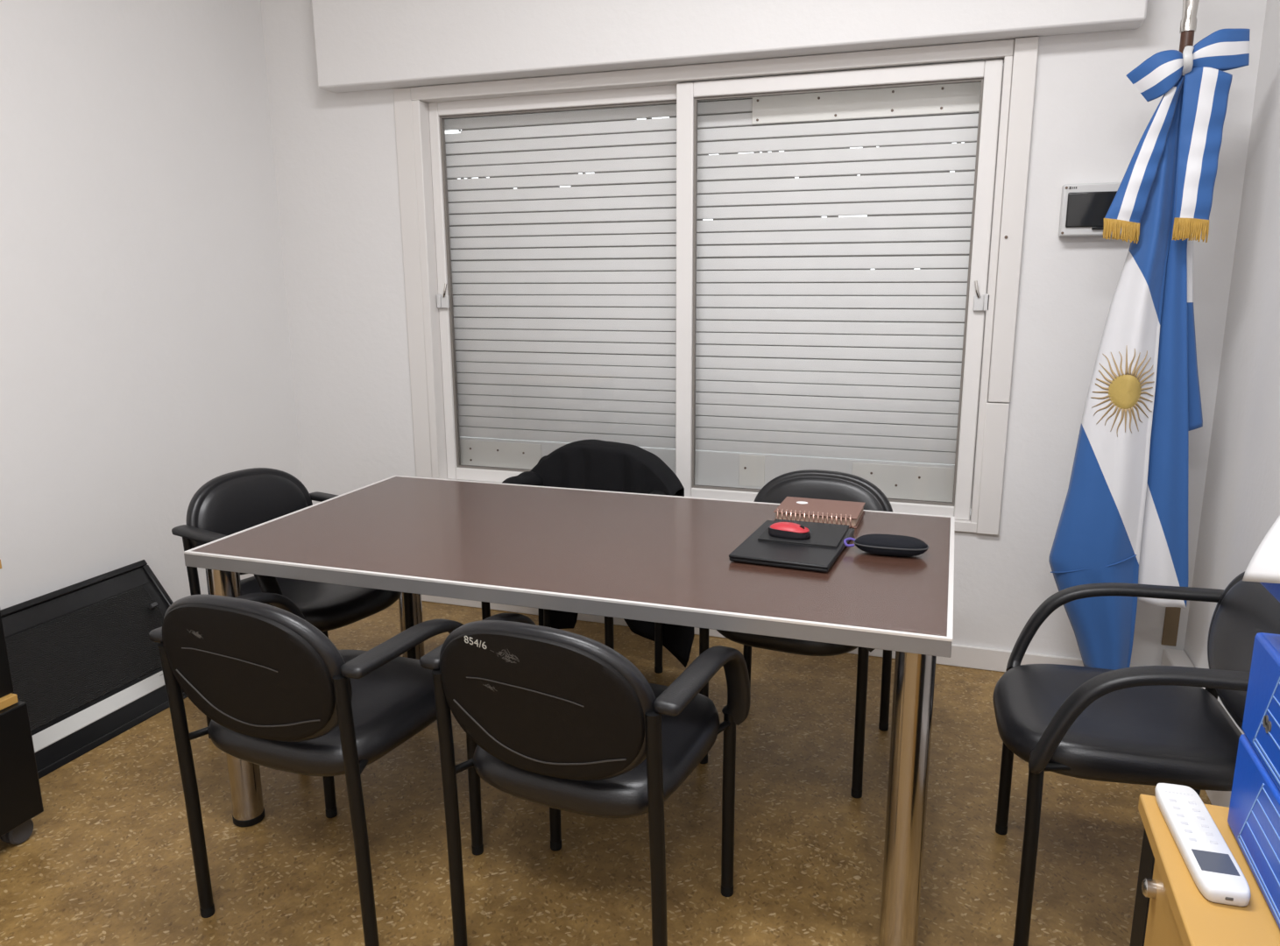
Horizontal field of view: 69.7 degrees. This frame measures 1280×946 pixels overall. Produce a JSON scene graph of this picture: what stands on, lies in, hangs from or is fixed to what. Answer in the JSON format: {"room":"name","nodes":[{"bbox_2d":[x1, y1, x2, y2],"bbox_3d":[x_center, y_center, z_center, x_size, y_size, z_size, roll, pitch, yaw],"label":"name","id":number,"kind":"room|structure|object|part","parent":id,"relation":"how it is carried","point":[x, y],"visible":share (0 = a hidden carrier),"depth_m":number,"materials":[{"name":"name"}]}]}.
{"room":"meeting room","nodes":[
{"label":"meeting room","id":0,"kind":"room"},
{"bbox_2d":[0,0,302,609],"bbox_3d":[-2.358,-0.512,1.680,0.150,3.100,4.800,4,13,18],"label":"wall","id":1,"kind":"structure","parent":0,"point":[145,361],"depth_m":3.18,"materials":[{"name":"paint"}]},
{"bbox_2d":[0,599,1211,945],"bbox_3d":[-0.616,1.166,1.443,3.810,0.100,5.100,4,13,18],"label":"floor","id":2,"kind":"structure","parent":0,"point":[108,860],"depth_m":2.29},
{"bbox_2d":[0,559,43,844],"bbox_3d":[-1.858,0.603,2.109,0.548,0.732,0.543,4,13,18],"label":"trolley","id":3,"kind":"object","parent":2,"relation":"on","point":[20,793],"visible":1,"depth_m":2.25,"materials":[{"name":"plastic"}]},
{"bbox_3d":[-1.639,0.438,2.002,0.020,0.316,0.512,4,13,18],"label":"panel","id":4,"kind":"part","parent":3,"relation":"part of","materials":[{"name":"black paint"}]},
{"bbox_2d":[0,693,18,710],"bbox_3d":[-1.868,0.592,2.101,0.532,0.022,0.527,4,13,18],"label":"shelf","id":5,"kind":"object","parent":3,"relation":"attached to","point":[8,701],"depth_m":2.24,"materials":[{"name":"wood"}]},
{"bbox_2d":[0,559,187,778],"bbox_3d":[-1.766,0.609,2.890,0.327,0.429,0.825,4,13,18],"label":"panel","id":6,"kind":"object","parent":2,"relation":"on","point":[85,664],"visible":0.66,"depth_m":2.90,"materials":[{"name":"black"}]},
{"bbox_2d":[171,467,416,738],"bbox_3d":[-1.040,0.406,2.848,0.561,0.793,0.546,7,14,30],"label":"armchair","id":7,"kind":"object","parent":2,"relation":"on","point":[230,503],"visible":0.32,"depth_m":2.78,"materials":[{"name":"black leather"}]},
{"bbox_3d":[-1.331,0.488,2.778,0.054,0.644,0.032,7,14,30],"label":"leg","id":8,"kind":"part","parent":7,"relation":"part of","materials":[{"name":"black paint"}]},
{"bbox_3d":[-1.158,0.301,2.612,0.460,0.254,0.068,7,14,30],"label":"armrest","id":9,"kind":"part","parent":7,"relation":"part of","materials":[{"name":"black plastic"}]},
{"bbox_3d":[-1.230,0.151,2.907,0.103,0.316,0.444,7,14,30],"label":"backrest","id":10,"kind":"part","parent":7,"relation":"part of","materials":[{"name":"black leather"}]},
{"bbox_3d":[-1.006,0.380,2.821,0.480,0.105,0.444,7,14,30],"label":"seat","id":11,"kind":"part","parent":7,"relation":"part of","materials":[{"name":"black leather"}]},
{"bbox_3d":[-0.914,0.212,3.013,0.460,0.254,0.068,7,14,30],"label":"armrest","id":12,"kind":"part","parent":7,"relation":"part of","materials":[{"name":"black plastic"}]},
{"bbox_3d":[-0.738,0.549,2.960,0.029,0.440,0.028,7,14,30],"label":"leg","id":13,"kind":"part","parent":7,"relation":"part of","materials":[{"name":"black paint"}]},
{"bbox_2d":[148,592,483,945],"bbox_3d":[-0.688,0.575,2.062,0.546,0.793,0.561,4,13,21],"label":"armchair","id":14,"kind":"object","parent":2,"relation":"on","point":[276,692],"visible":0.88,"depth_m":1.83,"materials":[{"name":"black leather"}]},
{"bbox_3d":[-0.970,0.662,1.967,0.032,0.644,0.054,4,13,21],"label":"leg","id":15,"kind":"part","parent":14,"relation":"part of","materials":[{"name":"black paint"}]},
{"bbox_3d":[-0.909,0.406,2.120,0.068,0.254,0.460,4,13,21],"label":"armrest","id":16,"kind":"part","parent":14,"relation":"part of","materials":[{"name":"black plastic"}]},
{"bbox_3d":[-0.770,0.386,1.812,0.444,0.316,0.103,4,13,21],"label":"backrest","id":17,"kind":"part","parent":14,"relation":"part of","materials":[{"name":"black plastic"}]},
{"bbox_3d":[-0.674,0.537,2.092,0.444,0.105,0.480,4,13,21],"label":"seat","id":18,"kind":"part","parent":14,"relation":"part of","materials":[{"name":"black leather"}]},
{"bbox_3d":[-0.815,0.676,2.375,0.028,0.440,0.029,4,13,21],"label":"leg","id":19,"kind":"part","parent":14,"relation":"part of","materials":[{"name":"black paint"}]},
{"bbox_3d":[-0.556,0.694,1.809,0.032,0.644,0.054,4,13,21],"label":"leg","id":20,"kind":"part","parent":14,"relation":"part of","materials":[{"name":"black paint"}]},
{"bbox_3d":[-0.464,0.440,1.950,0.068,0.254,0.460,4,13,21],"label":"armrest","id":21,"kind":"part","parent":14,"relation":"part of","materials":[{"name":"black plastic"}]},
{"bbox_3d":[-0.401,0.708,2.217,0.028,0.440,0.029,4,13,21],"label":"leg","id":22,"kind":"part","parent":14,"relation":"part of","materials":[{"name":"black paint"}]},
{"bbox_2d":[183,475,954,945],"bbox_3d":[-0.122,0.516,2.440,1.765,0.741,0.902,4,13,18],"label":"meeting table","id":23,"kind":"object","parent":2,"relation":"on","point":[664,559],"visible":0.83,"depth_m":2.11,"materials":[{"name":"laminate"}]},
{"bbox_3d":[-1.026,0.555,2.332,0.075,0.685,0.075,4,13,18],"label":"leg","id":24,"kind":"part","parent":23,"relation":"part of","materials":[{"name":"silver metal"}]},
{"bbox_3d":[-0.770,0.394,3.069,0.075,0.685,0.075,4,13,18],"label":"leg","id":25,"kind":"part","parent":23,"relation":"part of","materials":[{"name":"silver metal"}]},
{"bbox_2d":[728,520,855,572],"bbox_3d":[0.375,0.173,2.223,0.230,0.018,0.337,5,13,22],"label":"laptop","id":26,"kind":"object","parent":23,"relation":"on","point":[751,550],"visible":0.62,"depth_m":2.12,"materials":[{"name":"grey plastic"}]},
{"bbox_2d":[757,518,848,548],"bbox_3d":[0.408,0.148,2.278,0.190,0.006,0.196,4,13,21],"label":"mouse pad","id":27,"kind":"object","parent":26,"relation":"on","point":[822,534],"visible":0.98,"depth_m":2.24,"materials":[{"name":"grey plastic"}]},
{"bbox_2d":[768,522,810,540],"bbox_3d":[0.364,0.138,2.237,0.104,0.032,0.060,6,14,28],"label":"computer mouse","id":28,"kind":"object","parent":27,"relation":"on","point":[781,530],"visible":1,"depth_m":2.21,"materials":[{"name":"red plastic"}]},
{"bbox_2d":[773,496,865,528],"bbox_3d":[0.489,0.104,2.500,0.220,0.035,0.194,4,13,20],"label":"spiral notebook","id":29,"kind":"object","parent":23,"relation":"on","point":[849,513],"visible":0.8,"depth_m":2.46,"materials":[{"name":"paper"}]},
{"bbox_2d":[843,533,928,556],"bbox_3d":[0.582,0.169,2.173,0.195,0.044,0.076,3,13,16],"label":"glasses case","id":30,"kind":"object","parent":23,"relation":"on","point":[894,545],"visible":1,"depth_m":2.14,"materials":[{"name":"fabric"}]},
{"bbox_3d":[0.526,0.658,1.815,0.075,0.685,0.075,4,13,18],"label":"leg","id":31,"kind":"part","parent":23,"relation":"part of","materials":[{"name":"silver metal"}]},
{"bbox_2d":[480,490,664,673],"bbox_3d":[-0.217,0.344,3.110,0.546,0.793,0.561,5,13,22],"label":"armchair","id":32,"kind":"object","parent":2,"relation":"on","point":[609,639],"visible":0.03,"depth_m":3.24,"materials":[{"name":"black metal"}]},
{"bbox_3d":[-0.505,0.531,3.033,0.028,0.440,0.029,5,13,22],"label":"leg","id":33,"kind":"part","parent":32,"relation":"part of","materials":[{"name":"black paint"}]},
{"bbox_3d":[-0.342,0.348,3.393,0.032,0.644,0.054,5,13,22],"label":"leg","id":34,"kind":"part","parent":32,"relation":"part of","materials":[{"name":"black paint"}]},
{"bbox_2d":[502,439,694,667],"bbox_3d":[-0.174,0.317,3.147,0.643,0.799,0.574,5,13,22],"label":"jacket","id":35,"kind":"object","parent":32,"relation":"on","point":[585,464],"visible":0.31,"depth_m":3.22,"materials":[{"name":"black fabric"}]},
{"bbox_3d":[-0.096,0.566,2.865,0.028,0.440,0.029,5,13,22],"label":"leg","id":36,"kind":"part","parent":32,"relation":"part of","materials":[{"name":"black paint"}]},
{"bbox_3d":[0.000,0.213,2.982,0.068,0.254,0.460,5,13,22],"label":"armrest","id":37,"kind":"part","parent":32,"relation":"part of","materials":[{"name":"black plastic"}]},
{"bbox_3d":[0.068,0.382,3.225,0.032,0.644,0.054,5,13,22],"label":"leg","id":38,"kind":"part","parent":32,"relation":"part of","materials":[{"name":"black paint"}]},
{"bbox_2d":[419,612,750,945],"bbox_3d":[-0.092,0.604,1.915,0.546,0.793,0.561,5,13,23],"label":"armchair","id":39,"kind":"object","parent":2,"relation":"on","point":[557,719],"visible":1,"depth_m":1.67,"materials":[{"name":"black leather"}]},
{"bbox_3d":[-0.377,0.688,1.829,0.032,0.644,0.054,5,13,23],"label":"leg","id":40,"kind":"part","parent":39,"relation":"part of","materials":[{"name":"black paint"}]},
{"bbox_3d":[-0.310,0.433,1.980,0.068,0.254,0.460,5,13,23],"label":"armrest","id":41,"kind":"part","parent":39,"relation":"part of","materials":[{"name":"black plastic"}]},
{"bbox_3d":[-0.180,0.414,1.667,0.444,0.316,0.103,5,13,23],"label":"backrest","id":42,"kind":"part","parent":39,"relation":"part of","materials":[{"name":"black plastic"}]},
{"bbox_3d":[-0.209,0.704,2.232,0.028,0.440,0.029,5,13,23],"label":"leg","id":43,"kind":"part","parent":39,"relation":"part of","materials":[{"name":"black paint"}]},
{"bbox_3d":[-0.076,0.565,1.945,0.444,0.105,0.480,5,13,23],"label":"seat","id":44,"kind":"part","parent":39,"relation":"part of","materials":[{"name":"black leather"}]},
{"bbox_3d":[0.031,0.723,1.658,0.032,0.644,0.054,5,13,23],"label":"leg","id":45,"kind":"part","parent":39,"relation":"part of","materials":[{"name":"black paint"}]},
{"bbox_3d":[0.129,0.470,1.796,0.068,0.254,0.460,5,13,23],"label":"armrest","id":46,"kind":"part","parent":39,"relation":"part of","materials":[{"name":"black plastic"}]},
{"bbox_3d":[0.199,0.738,2.061,0.028,0.440,0.029,5,13,23],"label":"leg","id":47,"kind":"part","parent":39,"relation":"part of","materials":[{"name":"black paint"}]},
{"bbox_2d":[699,469,893,799],"bbox_3d":[0.474,0.430,2.698,0.546,0.793,0.561,5,13,24],"label":"armchair","id":48,"kind":"object","parent":2,"relation":"on","point":[808,484],"visible":0.14,"depth_m":2.75,"materials":[{"name":"black leather"}]},
{"bbox_3d":[0.182,0.615,2.628,0.028,0.440,0.029,5,13,24],"label":"leg","id":49,"kind":"part","parent":48,"relation":"part of","materials":[{"name":"black paint"}]},
{"bbox_3d":[0.356,0.433,2.984,0.032,0.644,0.054,5,13,24],"label":"leg","id":50,"kind":"part","parent":48,"relation":"part of","materials":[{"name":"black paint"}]},
{"bbox_3d":[0.457,0.408,2.655,0.444,0.105,0.480,5,13,24],"label":"seat","id":51,"kind":"part","parent":48,"relation":"part of","materials":[{"name":"black leather"}]},
{"bbox_3d":[0.562,0.154,2.843,0.444,0.316,0.103,5,13,24],"label":"backrest","id":52,"kind":"part","parent":48,"relation":"part of","materials":[{"name":"black leather"}]},
{"bbox_3d":[0.587,0.652,2.449,0.028,0.440,0.029,5,13,24],"label":"leg","id":53,"kind":"part","parent":48,"relation":"part of","materials":[{"name":"black paint"}]},
{"bbox_3d":[0.688,0.300,2.563,0.068,0.254,0.460,5,13,24],"label":"armrest","id":54,"kind":"part","parent":48,"relation":"part of","materials":[{"name":"black plastic"}]},
{"bbox_3d":[0.761,0.469,2.805,0.032,0.644,0.054,5,13,24],"label":"leg","id":55,"kind":"part","parent":48,"relation":"part of","materials":[{"name":"black paint"}]},
{"bbox_2d":[1048,0,1202,670],"bbox_3d":[1.451,-0.353,2.704,0.368,2.310,0.259,0,12,2],"label":"flag","id":56,"kind":"object","parent":2,"relation":"on","point":[1124,516],"visible":0.73,"depth_m":2.67,"materials":[{"name":"blue fabric"}]},
{"bbox_2d":[1102,28,1250,243],"bbox_3d":[1.445,-0.901,2.482,0.314,0.544,0.083,4,13,18],"label":"ribbon bow","id":57,"kind":"object","parent":56,"relation":"attached to","point":[1203,65],"visible":1,"depth_m":2.46,"materials":[{"name":"blue fabric"}]},
{"bbox_2d":[992,572,1279,945],"bbox_3d":[1.062,0.582,1.981,0.561,0.793,0.546,3,13,16],"label":"armchair","id":58,"kind":"object","parent":2,"relation":"on","point":[1151,725],"visible":0.83,"depth_m":1.88,"materials":[{"name":"black leather"}]},
{"bbox_3d":[0.915,0.685,2.284,0.029,0.440,0.028,3,13,16],"label":"leg","id":59,"kind":"part","parent":58,"relation":"part of","materials":[{"name":"black paint"}]},
{"bbox_3d":[0.791,0.777,1.868,0.029,0.440,0.028,3,13,16],"label":"leg","id":60,"kind":"part","parent":58,"relation":"part of","materials":[{"name":"black paint"}]},
{"bbox_3d":[1.121,0.382,2.174,0.460,0.254,0.068,3,13,16],"label":"armrest","id":61,"kind":"part","parent":58,"relation":"part of","materials":[{"name":"black plastic"}]},
{"bbox_3d":[1.023,0.550,1.986,0.480,0.105,0.444,3,13,16],"label":"seat","id":62,"kind":"part","parent":58,"relation":"part of","materials":[{"name":"black leather"}]},
{"bbox_3d":[0.988,0.480,1.726,0.460,0.254,0.068,3,13,16],"label":"armrest","id":63,"kind":"part","parent":58,"relation":"part of","materials":[{"name":"black plastic"}]},
{"bbox_3d":[1.322,0.609,2.146,0.054,0.644,0.032,3,13,16],"label":"leg","id":64,"kind":"part","parent":58,"relation":"part of","materials":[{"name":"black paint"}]},
{"bbox_3d":[1.271,0.361,1.870,0.103,0.316,0.444,3,13,16],"label":"backrest","id":65,"kind":"part","parent":58,"relation":"part of","materials":[{"name":"black leather"}]},
{"bbox_2d":[1129,794,1279,945],"bbox_3d":[0.709,0.888,0.757,0.452,0.720,0.995,4,13,18],"label":"base cabinet","id":66,"kind":"object","parent":2,"relation":"on","point":[1170,909],"visible":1,"depth_m":1.05,"materials":[{"name":"wood"}]},
{"bbox_3d":[0.513,0.876,0.811,0.018,0.663,0.854,4,13,18],"label":"door","id":67,"kind":"part","parent":66,"relation":"part of","materials":[{"name":"wood"}]},
{"bbox_2d":[1154,783,1251,906],"bbox_3d":[0.665,0.436,1.095,0.051,0.020,0.224,3,13,15],"label":"remote control","id":68,"kind":"object","parent":66,"relation":"on","point":[1208,859],"visible":1,"depth_m":1.06,"materials":[{"name":"white plastic"}]},
{"bbox_2d":[1227,734,1279,929],"bbox_3d":[0.826,0.422,0.911,0.331,0.124,0.360,4,13,18],"label":"box","id":69,"kind":"object","parent":66,"relation":"on","point":[1254,813],"visible":1,"depth_m":1.03,"materials":[{"name":"blue cardboard"}]},
{"bbox_2d":[1241,632,1279,791],"bbox_3d":[0.826,0.296,0.884,0.331,0.130,0.360,4,13,18],"label":"box","id":70,"kind":"object","parent":69,"relation":"on","point":[1261,723],"visible":1,"depth_m":1.04,"materials":[{"name":"blue cardboard"}]},
{"bbox_2d":[1259,582,1279,602],"bbox_3d":[0.825,0.154,0.882,0.320,0.145,0.300,4,13,18],"label":"ring binder","id":71,"kind":"object","parent":70,"relation":"on","point":[1274,589],"visible":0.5,"depth_m":1.02,"materials":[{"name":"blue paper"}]},
{"bbox_2d":[1242,515,1279,583],"bbox_3d":[0.702,0.050,0.913,0.093,0.222,0.280,4,13,18],"label":"paper sheets","id":72,"kind":"object","parent":71,"relation":"on","point":[1264,566],"visible":1,"depth_m":1.02,"materials":[{"name":"white paper"}]},
{"bbox_2d":[260,0,1266,665],"bbox_3d":[0.178,-0.905,3.416,3.810,3.100,0.200,4,13,18],"label":"wall","id":73,"kind":"structure","parent":0,"point":[335,154],"depth_m":3.17,"materials":[{"name":"paint"}]},
{"bbox_2d":[393,36,1039,535],"bbox_3d":[0.156,-0.648,3.411,2.313,1.595,0.126,4,13,18],"label":"window","id":74,"kind":"structure","parent":73,"relation":"in","point":[420,113],"depth_m":3.23,"materials":[{"name":"metal"}]},
{"bbox_3d":[-0.790,-0.739,3.714,0.023,0.056,0.015,7,14,31],"label":"latch lever","id":75,"kind":"part","parent":74,"relation":"part of","materials":[{"name":"silver metal"}]},
{"bbox_3d":[-0.311,-0.682,3.602,1.075,1.512,0.036,4,13,18],"label":"sash","id":76,"kind":"part","parent":74,"relation":"part of","materials":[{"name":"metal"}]},
{"bbox_2d":[444,69,1003,502],"bbox_3d":[0.185,-0.670,3.501,2.260,1.496,0.036,4,13,18],"label":"roller shutter","id":77,"kind":"object","parent":74,"relation":"attached to","point":[809,356],"visible":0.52,"depth_m":3.44,"materials":[{"name":"paint"}]},
{"bbox_3d":[-0.610,-0.071,3.897,0.420,0.125,0.005,4,13,18],"label":"patch plate","id":78,"kind":"part","parent":77,"relation":"part of","materials":[{"name":"paint"}]},
{"bbox_3d":[0.432,-0.009,3.548,0.100,0.121,0.006,4,13,18],"label":"patch plate","id":79,"kind":"part","parent":77,"relation":"part of","materials":[{"name":"paint"}]},
{"bbox_3d":[0.773,-1.270,3.155,0.785,0.093,0.008,4,13,18],"label":"patch plate","id":80,"kind":"part","parent":77,"relation":"part of","materials":[{"name":"paint"}]},
{"bbox_3d":[0.976,0.035,3.369,0.390,0.125,0.005,4,13,18],"label":"patch plate","id":81,"kind":"part","parent":77,"relation":"part of","materials":[{"name":"paint"}]},
{"bbox_3d":[0.646,-0.606,3.238,1.074,1.506,0.036,4,13,18],"label":"sash","id":82,"kind":"part","parent":74,"relation":"part of","materials":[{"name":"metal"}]},
{"bbox_3d":[1.115,-0.608,3.033,0.023,0.056,0.015,1,12,6],"label":"latch lever","id":83,"kind":"part","parent":74,"relation":"part of","materials":[{"name":"silver metal"}]},
{"bbox_2d":[311,0,1147,92],"bbox_3d":[0.123,-1.665,3.101,2.865,0.520,0.112,4,13,18],"label":"roller shutter box","id":84,"kind":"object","parent":73,"relation":"attached to","point":[360,45],"depth_m":3.14,"materials":[{"name":"paint"}]},
{"bbox_2d":[421,594,1144,672],"bbox_3d":[0.115,0.589,3.650,3.429,0.082,0.015,4,13,18],"label":"baseboard","id":85,"kind":"structure","parent":73,"relation":"attached to","point":[962,655],"depth_m":3.30,"materials":[{"name":"ceramic"}]},
{"bbox_2d":[1058,182,1121,236],"bbox_3d":[1.428,-0.820,2.859,0.216,0.158,0.063,4,13,18],"label":"control panel","id":86,"kind":"object","parent":73,"relation":"attached to","point":[1084,208],"visible":0.6,"depth_m":2.85,"materials":[{"name":"white plastic"}]},
{"bbox_2d":[1161,607,1180,646],"bbox_3d":[1.771,0.511,3.062,0.043,0.135,0.008,4,13,18],"label":"trim","id":87,"kind":"structure","parent":73,"relation":"attached to","point":[1172,614],"depth_m":3.06,"materials":[{"name":"brown wood"}]},
{"bbox_2d":[1183,0,1279,734],"bbox_3d":[1.107,-0.282,0.526,0.150,3.100,4.800,4,13,18],"label":"wall","id":88,"kind":"structure","parent":0,"point":[1241,505],"depth_m":2.60,"materials":[{"name":"paint"}]},
{"bbox_2d":[1160,648,1231,807],"bbox_3d":[1.349,0.936,1.836,0.065,0.160,2.684,4,13,18],"label":"baseboard","id":89,"kind":"structure","parent":88,"relation":"attached to","point":[1170,657],"depth_m":2.94,"materials":[{"name":"ceramic"}]}
]}

